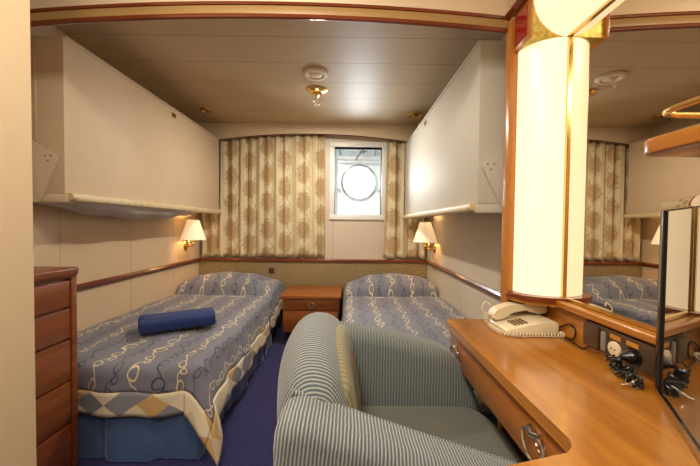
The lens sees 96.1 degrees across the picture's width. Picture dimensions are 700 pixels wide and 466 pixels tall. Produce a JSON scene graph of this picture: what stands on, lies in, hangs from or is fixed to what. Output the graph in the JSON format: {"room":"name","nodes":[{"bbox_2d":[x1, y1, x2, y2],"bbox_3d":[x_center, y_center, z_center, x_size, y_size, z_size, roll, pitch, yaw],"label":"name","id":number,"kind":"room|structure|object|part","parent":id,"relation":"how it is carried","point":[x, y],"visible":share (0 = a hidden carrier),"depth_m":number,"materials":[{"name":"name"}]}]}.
{"room":"ship interior","nodes":[
{"label":"ship interior","id":0,"kind":"room"},
{"bbox_2d":[0,0,36,465],"bbox_3d":[-1.271,-0.054,-0.388,0.675,2.300,2.640,1,1,0],"label":"wall","id":1,"kind":"structure","parent":0,"point":[17,328],"depth_m":0.89,"materials":[{"name":"beige paint"}]},
{"bbox_2d":[30,26,200,331],"bbox_3d":[-1.665,-0.089,0.867,0.100,2.300,5.355,1,1,0],"label":"wall","id":2,"kind":"structure","parent":0,"point":[101,247],"depth_m":2.14,"materials":[{"name":"beige paint"}]},
{"bbox_2d":[30,36,221,219],"bbox_3d":[-1.479,-0.531,2.408,0.272,0.875,1.833,1,1,0],"label":"bunk","id":3,"kind":"object","parent":2,"relation":"attached to","point":[103,144],"visible":0.94,"depth_m":1.79,"materials":[{"name":"white paint"}]},
{"bbox_2d":[77,258,199,290],"bbox_3d":[-1.616,0.317,2.200,0.022,0.042,2.400,1,1,0],"label":"trim","id":4,"kind":"structure","parent":2,"relation":"attached to","point":[91,284],"depth_m":2.30,"materials":[{"name":"brown wood"}]},
{"bbox_2d":[180,220,205,250],"bbox_3d":[-1.511,0.026,3.037,0.232,0.306,0.243,1,1,0],"label":"wall lamp","id":5,"kind":"object","parent":2,"relation":"attached to","point":[193,230],"visible":1,"depth_m":2.97,"materials":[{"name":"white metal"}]},
{"bbox_3d":[-1.620,0.120,3.120,0.018,0.112,0.080,1,1,0],"label":"wall plate","id":6,"kind":"part","parent":5,"relation":"part of","materials":[{"name":"gold metal"}]},
{"bbox_3d":[-1.507,-0.031,3.027,0.226,0.190,0.226,1,1,0],"label":"lamp shade","id":7,"kind":"part","parent":5,"relation":"part of","materials":[{"name":"beige fabric"}]},
{"bbox_2d":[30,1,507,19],"bbox_3d":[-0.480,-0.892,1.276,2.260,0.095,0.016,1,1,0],"label":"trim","id":8,"kind":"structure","parent":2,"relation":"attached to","point":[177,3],"depth_m":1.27,"materials":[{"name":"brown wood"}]},
{"bbox_2d":[30,5,508,33],"bbox_3d":[-0.480,-0.870,1.283,2.258,0.114,0.019,1,1,0],"label":"trim","id":9,"kind":"structure","parent":2,"relation":"attached to","point":[188,8],"depth_m":1.28,"materials":[{"name":"brown wood"}]},
{"bbox_2d":[30,0,508,26],"bbox_3d":[-0.371,-1.022,1.293,2.473,0.430,0.011,1,1,0],"label":"trim","id":10,"kind":"structure","parent":2,"relation":"attached to","point":[495,7],"depth_m":1.29,"materials":[{"name":"brown wood"}]},
{"bbox_2d":[79,324,287,465],"bbox_3d":[-0.292,1.112,1.004,2.873,0.080,5.555,1,1,0],"label":"floor","id":11,"kind":"structure","parent":0,"point":[249,425],"depth_m":1.71,"materials":[{"name":"blue carpet"}]},
{"bbox_2d":[34,266,78,465],"bbox_3d":[-1.403,0.604,1.173,0.435,0.905,0.440,1,1,0],"label":"dresser","id":12,"kind":"object","parent":11,"relation":"on","point":[55,288],"visible":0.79,"depth_m":1.29,"materials":[{"name":"brown wood"}]},
{"bbox_3d":[-1.207,0.264,1.151,0.018,0.112,0.392,1,1,0],"label":"drawer","id":13,"kind":"part","parent":12,"relation":"part of","materials":[{"name":"brown wood"}]},
{"bbox_3d":[-1.209,0.391,1.155,0.018,0.127,0.392,1,1,0],"label":"drawer","id":14,"kind":"part","parent":12,"relation":"part of","materials":[{"name":"brown wood"}]},
{"bbox_3d":[-1.210,0.549,1.159,0.018,0.172,0.392,1,1,0],"label":"drawer","id":15,"kind":"part","parent":12,"relation":"part of","materials":[{"name":"brown wood"}]},
{"bbox_3d":[-1.212,0.731,1.163,0.018,0.177,0.392,1,1,0],"label":"drawer","id":16,"kind":"part","parent":12,"relation":"part of","materials":[{"name":"brown wood"}]},
{"bbox_3d":[-1.214,0.926,1.168,0.018,0.197,0.392,1,1,0],"label":"drawer","id":17,"kind":"part","parent":12,"relation":"part of","materials":[{"name":"brown wood"}]},
{"bbox_3d":[-1.404,0.186,1.159,0.425,0.014,0.434,1,1,0],"label":"moulding","id":18,"kind":"part","parent":12,"relation":"part of","materials":[{"name":"brown wood"}]},
{"bbox_3d":[-1.209,0.621,1.374,0.020,0.865,0.028,1,1,0],"label":"corner post","id":19,"kind":"part","parent":12,"relation":"part of","materials":[{"name":"brown wood"}]},
{"bbox_2d":[78,310,281,461],"bbox_3d":[-1.159,0.808,2.418,0.937,0.427,1.975,1,1,0],"label":"bed","id":20,"kind":"object","parent":11,"relation":"on","point":[125,438],"visible":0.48,"depth_m":1.45,"materials":[{"name":"grey patterned fabric"},{"name":"blue fabric"}]},
{"bbox_2d":[77,271,283,465],"bbox_3d":[-1.103,0.709,2.389,1.043,0.594,2.015,1,1,0],"label":"bedspread","id":21,"kind":"object","parent":20,"relation":"on","point":[122,371],"visible":0.81,"depth_m":1.64,"materials":[{"name":"fabric"}]},
{"bbox_2d":[138,307,215,334],"bbox_3d":[-1.065,0.538,1.951,0.415,0.082,0.200,0,2,-30],"label":"folded towel","id":22,"kind":"object","parent":21,"relation":"on","point":[184,319],"visible":1,"depth_m":1.89,"materials":[{"name":"blue fabric"}]},
{"bbox_2d":[280,285,341,338],"bbox_3d":[-0.362,0.793,3.124,0.552,0.452,0.549,1,1,0],"label":"nightstand","id":23,"kind":"object","parent":11,"relation":"on","point":[299,301],"visible":0.66,"depth_m":2.87,"materials":[{"name":"brown wood"}]},
{"bbox_3d":[-0.361,0.811,2.881,0.496,0.192,0.019,1,1,0],"label":"drawer","id":24,"kind":"part","parent":23,"relation":"part of","materials":[{"name":"brown wood"}]},
{"bbox_3d":[-0.359,0.658,2.877,0.496,0.097,0.019,1,1,0],"label":"drawer","id":25,"kind":"part","parent":23,"relation":"part of","materials":[{"name":"brown wood"}]},
{"bbox_2d":[273,312,524,465],"bbox_3d":[0.153,0.672,0.963,0.718,0.812,0.680,1,1,0],"label":"armchair","id":26,"kind":"object","parent":11,"relation":"on","point":[349,393],"visible":1,"depth_m":0.83,"materials":[{"name":"grey fabric"}]},
{"bbox_3d":[-0.086,0.624,0.980,0.239,0.722,0.540,1,1,0],"label":"backrest","id":27,"kind":"part","parent":26,"relation":"part of","materials":[{"name":"fabric"}]},
{"bbox_2d":[336,325,360,410],"bbox_3d":[-0.011,0.488,0.955,0.120,0.376,0.405,1,1,0],"label":"cushion","id":28,"kind":"object","parent":26,"relation":"on","point":[348,344],"depth_m":0.89,"materials":[{"name":"yellow fabric"}]},
{"bbox_3d":[0.155,0.693,0.690,0.632,0.643,0.133,1,1,0],"label":"armrest","id":29,"kind":"part","parent":26,"relation":"part of","materials":[{"name":"fabric"}]},
{"bbox_3d":[0.191,0.678,1.233,0.609,0.647,0.140,1,1,0],"label":"armrest","id":30,"kind":"part","parent":26,"relation":"part of","materials":[{"name":"grey fabric"}]},
{"bbox_2d":[361,406,524,462],"bbox_3d":[0.240,0.710,0.962,0.545,0.147,0.435,1,1,0],"label":"seat cushion","id":31,"kind":"object","parent":26,"relation":"on","point":[462,425],"depth_m":1.04,"materials":[{"name":"fabric"}]},
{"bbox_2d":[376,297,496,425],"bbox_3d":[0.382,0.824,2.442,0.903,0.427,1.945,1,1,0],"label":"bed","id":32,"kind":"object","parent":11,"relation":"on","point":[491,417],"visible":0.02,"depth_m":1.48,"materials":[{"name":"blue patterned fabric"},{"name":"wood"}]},
{"bbox_2d":[342,273,492,413],"bbox_3d":[0.329,0.726,2.412,1.009,0.596,1.984,1,1,0],"label":"bedspread","id":33,"kind":"object","parent":32,"relation":"on","point":[409,304],"visible":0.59,"depth_m":2.53,"materials":[{"name":"fabric"}]},
{"bbox_2d":[497,0,539,461],"bbox_3d":[0.794,-0.069,1.294,0.322,2.290,0.043,1,1,0],"label":"wooden post","id":34,"kind":"object","parent":11,"relation":"on","point":[511,62],"visible":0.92,"depth_m":1.27,"materials":[{"name":"brown wood"}]},
{"bbox_2d":[446,291,699,465],"bbox_3d":[0.489,0.671,0.557,0.599,0.840,1.575,1,1,0],"label":"table","id":35,"kind":"object","parent":11,"relation":"on","point":[561,402],"visible":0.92,"depth_m":0.77,"materials":[{"name":"brown wood"}]},
{"bbox_3d":[0.407,0.466,1.230,0.022,0.066,0.082,1,1,0],"label":"drawer handle","id":36,"kind":"part","parent":35,"relation":"part of","materials":[{"name":"silver metal"}]},
{"bbox_3d":[0.429,0.472,0.941,0.018,0.115,0.743,1,1,0],"label":"drawer","id":37,"kind":"part","parent":35,"relation":"part of","materials":[{"name":"brown wood"}]},
{"bbox_2d":[481,301,564,337],"bbox_3d":[0.649,0.322,1.190,0.243,0.097,0.165,1,1,-2],"label":"telephone","id":38,"kind":"object","parent":35,"relation":"on","point":[533,323],"visible":1,"depth_m":1.19,"materials":[{"name":"beige plastic"}]},
{"bbox_3d":[0.631,0.343,1.149,0.269,0.056,0.116,1,2,26],"label":"coiled cord","id":39,"kind":"part","parent":38,"relation":"part of","materials":[{"name":"beige plastic"}]},
{"bbox_3d":[0.410,0.474,0.704,0.024,0.071,0.089,1,1,0],"label":"drawer handle","id":40,"kind":"part","parent":35,"relation":"part of","materials":[{"name":"silver metal"}]},
{"bbox_2d":[505,291,567,302],"bbox_3d":[0.708,0.246,1.207,0.164,0.018,0.142,1,1,0],"label":"shelf","id":41,"kind":"object","parent":35,"relation":"attached to","point":[511,295],"depth_m":1.19,"materials":[{"name":"brown wood"}]},
{"bbox_2d":[513,35,571,296],"bbox_3d":[0.730,-0.242,1.206,0.131,0.955,0.116,1,1,0],"label":"light panel","id":42,"kind":"object","parent":35,"relation":"on","point":[544,66],"visible":1,"depth_m":1.18,"materials":[{"name":"beige plastic"}]},
{"bbox_2d":[514,0,566,51],"bbox_3d":[0.727,-0.795,1.198,0.148,0.155,0.108,1,1,0],"label":"block","id":43,"kind":"object","parent":42,"relation":"attached to","point":[529,29],"visible":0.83,"depth_m":1.16,"materials":[{"name":"gold metal"}]},
{"bbox_3d":[0.654,-0.792,1.205,0.003,0.113,0.082,1,1,0],"label":"red pane","id":44,"kind":"part","parent":43,"relation":"part of","materials":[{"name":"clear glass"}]},
{"bbox_3d":[0.660,-0.793,1.198,0.010,0.150,0.108,1,1,0],"label":"frame","id":45,"kind":"part","parent":43,"relation":"part of","materials":[{"name":"orange wood"}]},
{"bbox_2d":[559,323,589,348],"bbox_3d":[0.761,0.345,1.070,0.018,0.058,0.148,1,1,4],"label":"cable","id":46,"kind":"object","parent":35,"relation":"on","point":[567,338],"visible":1,"depth_m":1.07,"materials":[{"name":"black plastic"}]},
{"bbox_3d":[0.785,0.339,0.522,0.016,0.099,1.518,1,1,0],"label":"panel","id":47,"kind":"part","parent":35,"relation":"part of","materials":[{"name":"brown wood"}]},
{"bbox_2d":[583,320,655,378],"bbox_3d":[0.764,0.325,0.848,0.022,0.080,0.350,1,1,0],"label":"panel","id":48,"kind":"object","parent":35,"relation":"attached to","point":[608,341],"visible":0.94,"depth_m":0.89,"materials":[{"name":"brown plastic"}]},
{"bbox_2d":[608,341,621,356],"bbox_3d":[0.759,0.334,0.905,0.007,0.042,0.042,1,1,0],"label":"socket","id":49,"kind":"object","parent":48,"relation":"attached to","point":[614,347],"depth_m":0.90,"materials":[{"name":"beige plastic"}]},
{"bbox_2d":[627,347,642,365],"bbox_3d":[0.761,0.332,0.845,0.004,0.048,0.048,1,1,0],"label":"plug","id":50,"kind":"object","parent":48,"relation":"attached to","point":[638,350],"depth_m":0.83,"materials":[{"name":"black plastic"}]},
{"bbox_2d":[605,349,643,389],"bbox_3d":[0.718,0.347,0.815,0.067,0.067,0.115,1,2,19],"label":"cable","id":51,"kind":"object","parent":35,"relation":"on","point":[632,377],"visible":1,"depth_m":0.82,"materials":[{"name":"black plastic"}]},
{"bbox_2d":[654,195,699,462],"bbox_3d":[0.586,0.160,0.488,0.035,0.452,0.560,1,2,32],"label":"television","id":52,"kind":"object","parent":35,"relation":"on","point":[677,358],"visible":1,"depth_m":0.62,"materials":[{"name":"black plastic"}]},
{"bbox_2d":[53,19,505,124],"bbox_3d":[-0.276,-1.169,2.421,2.873,0.080,2.249,1,1,0],"label":"ceiling","id":53,"kind":"structure","parent":0,"point":[243,70],"depth_m":2.08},
{"bbox_2d":[199,107,213,112],"bbox_3d":[-1.340,-1.141,2.945,0.130,0.024,0.130,1,1,0],"label":"recessed light","id":54,"kind":"object","parent":53,"relation":"in","point":[203,109],"visible":1,"depth_m":2.92,"materials":[{"name":"gold metal"}]},
{"bbox_2d":[197,123,418,142],"bbox_3d":[-0.383,-1.041,3.337,2.475,0.222,0.028,1,1,0],"label":"curtain valance","id":55,"kind":"object","parent":53,"relation":"attached to","point":[223,131],"visible":0.8,"depth_m":3.33,"materials":[{"name":"brown wood"}]},
{"bbox_2d":[202,135,324,257],"bbox_3d":[-0.926,-0.402,3.398,1.314,1.331,0.058,1,1,0],"label":"curtain","id":56,"kind":"object","parent":55,"relation":"hanging from","point":[272,188],"visible":0.89,"depth_m":3.40,"materials":[{"name":"beige fabric"}]},
{"bbox_2d":[383,140,425,258],"bbox_3d":[0.600,-0.364,3.407,0.479,1.287,0.057,1,1,0],"label":"curtain","id":57,"kind":"object","parent":55,"relation":"hanging from","point":[399,234],"visible":0.68,"depth_m":3.40,"materials":[{"name":"beige fabric"}]},
{"bbox_2d":[303,67,328,80],"bbox_3d":[-0.239,-1.110,2.207,0.180,0.026,0.180,1,1,0],"label":"ceiling vent","id":58,"kind":"object","parent":53,"relation":"in","point":[311,73],"visible":1,"depth_m":2.18,"materials":[{"name":"beige plastic"}]},
{"bbox_2d":[306,85,327,105],"bbox_3d":[-0.261,-1.069,2.488,0.168,0.123,0.168,1,1,0],"label":"sprinkler","id":59,"kind":"object","parent":53,"relation":"attached to","point":[316,90],"visible":1,"depth_m":2.46,"materials":[{"name":"gold metal"}]},
{"bbox_2d":[407,111,423,117],"bbox_3d":[0.623,-1.121,3.006,0.160,0.024,0.160,1,1,0],"label":"recessed light","id":60,"kind":"object","parent":53,"relation":"in","point":[415,114],"visible":1,"depth_m":2.98,"materials":[{"name":"gold metal"}]},
{"bbox_2d":[201,135,426,323],"bbox_3d":[-0.394,-0.091,3.502,2.673,2.200,0.100,1,1,0],"label":"wall","id":61,"kind":"structure","parent":0,"point":[344,239],"depth_m":3.46,"materials":[{"name":"beige paint"}]},
{"bbox_2d":[199,258,426,320],"bbox_3d":[-0.401,0.622,3.433,2.469,0.678,0.068,1,1,0],"label":"headboard","id":62,"kind":"object","parent":61,"relation":"attached to","point":[290,271],"visible":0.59,"depth_m":3.41,"materials":[{"name":"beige fabric"}]},
{"bbox_3d":[-0.397,0.297,3.425,2.469,0.028,0.068,1,1,0],"label":"rail","id":63,"kind":"part","parent":62,"relation":"part of","materials":[{"name":"brown wood"}]},
{"bbox_2d":[329,141,386,219],"bbox_3d":[0.088,-0.570,3.549,0.624,0.847,0.250,1,1,0],"label":"window","id":64,"kind":"structure","parent":61,"relation":"in","point":[347,207],"depth_m":3.64,"materials":[{"name":"white paint"}]},
{"bbox_3d":[0.122,-0.874,3.541,0.137,0.126,0.034,1,1,7],"label":"handle","id":65,"kind":"part","parent":64,"relation":"part of","materials":[{"name":"grey plastic"}]},
{"bbox_2d":[426,35,505,318],"bbox_3d":[0.899,-0.101,2.436,0.100,2.300,2.245,1,1,0],"label":"wall","id":66,"kind":"structure","parent":0,"point":[468,245],"depth_m":2.26,"materials":[{"name":"beige paint"}]},
{"bbox_2d":[413,222,436,252],"bbox_3d":[0.726,0.050,3.035,0.234,0.306,0.243,1,1,0],"label":"wall lamp","id":67,"kind":"object","parent":66,"relation":"attached to","point":[425,234],"visible":1,"depth_m":2.96,"materials":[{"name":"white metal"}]},
{"bbox_3d":[0.723,-0.008,3.025,0.226,0.190,0.226,1,1,0],"label":"lamp shade","id":68,"kind":"part","parent":67,"relation":"part of","materials":[{"name":"beige fabric"}]},
{"bbox_2d":[402,40,505,218],"bbox_3d":[0.703,-0.513,2.385,0.294,0.796,1.904,1,1,0],"label":"bunk","id":69,"kind":"object","parent":66,"relation":"attached to","point":[454,163],"visible":0.72,"depth_m":1.63,"materials":[{"name":"white paint"}]},
{"bbox_2d":[426,260,499,299],"bbox_3d":[0.834,0.339,2.370,0.022,0.042,2.088,1,1,0],"label":"trim","id":70,"kind":"structure","parent":66,"relation":"attached to","point":[475,284],"depth_m":2.20,"materials":[{"name":"brown wood"}]},
{"bbox_2d":[564,40,654,331],"bbox_3d":[0.958,-0.035,-0.211,0.288,2.300,2.970,1,1,0],"label":"wall","id":71,"kind":"structure","parent":0,"point":[571,40],"depth_m":1.11,"materials":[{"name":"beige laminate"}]},
{"bbox_2d":[505,0,526,20],"bbox_3d":[0.656,-0.852,0.188,0.040,0.031,2.212,1,1,0],"label":"trim","id":72,"kind":"structure","parent":71,"relation":"attached to","point":[518,4],"depth_m":1.22,"materials":[{"name":"brown wood"}]},
{"bbox_2d":[534,0,612,36],"bbox_3d":[0.741,-0.768,0.269,0.132,0.153,1.768,1,1,0],"label":"light panel","id":73,"kind":"object","parent":71,"relation":"attached to","point":[561,17],"visible":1,"depth_m":1.08,"materials":[{"name":"beige plastic"}]},
{"bbox_2d":[563,0,699,331],"bbox_3d":[0.806,-0.457,0.118,0.016,1.456,2.050,1,1,0],"label":"wall mirror","id":74,"kind":"object","parent":71,"relation":"attached to","point":[633,61],"visible":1,"depth_m":0.91,"materials":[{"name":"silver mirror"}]},
{"bbox_2d":[644,95,699,156],"bbox_3d":[0.669,-0.171,0.174,0.257,0.076,0.850,1,1,0],"label":"wall shelf","id":75,"kind":"object","parent":74,"relation":"attached to","point":[685,142],"visible":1,"depth_m":0.54,"materials":[{"name":"brown wood"}]},
{"bbox_3d":[0.669,-0.204,0.190,0.235,0.010,0.784,1,1,0],"label":"rail","id":76,"kind":"part","parent":75,"relation":"part of","materials":[{"name":"gold metal"}]}
]}

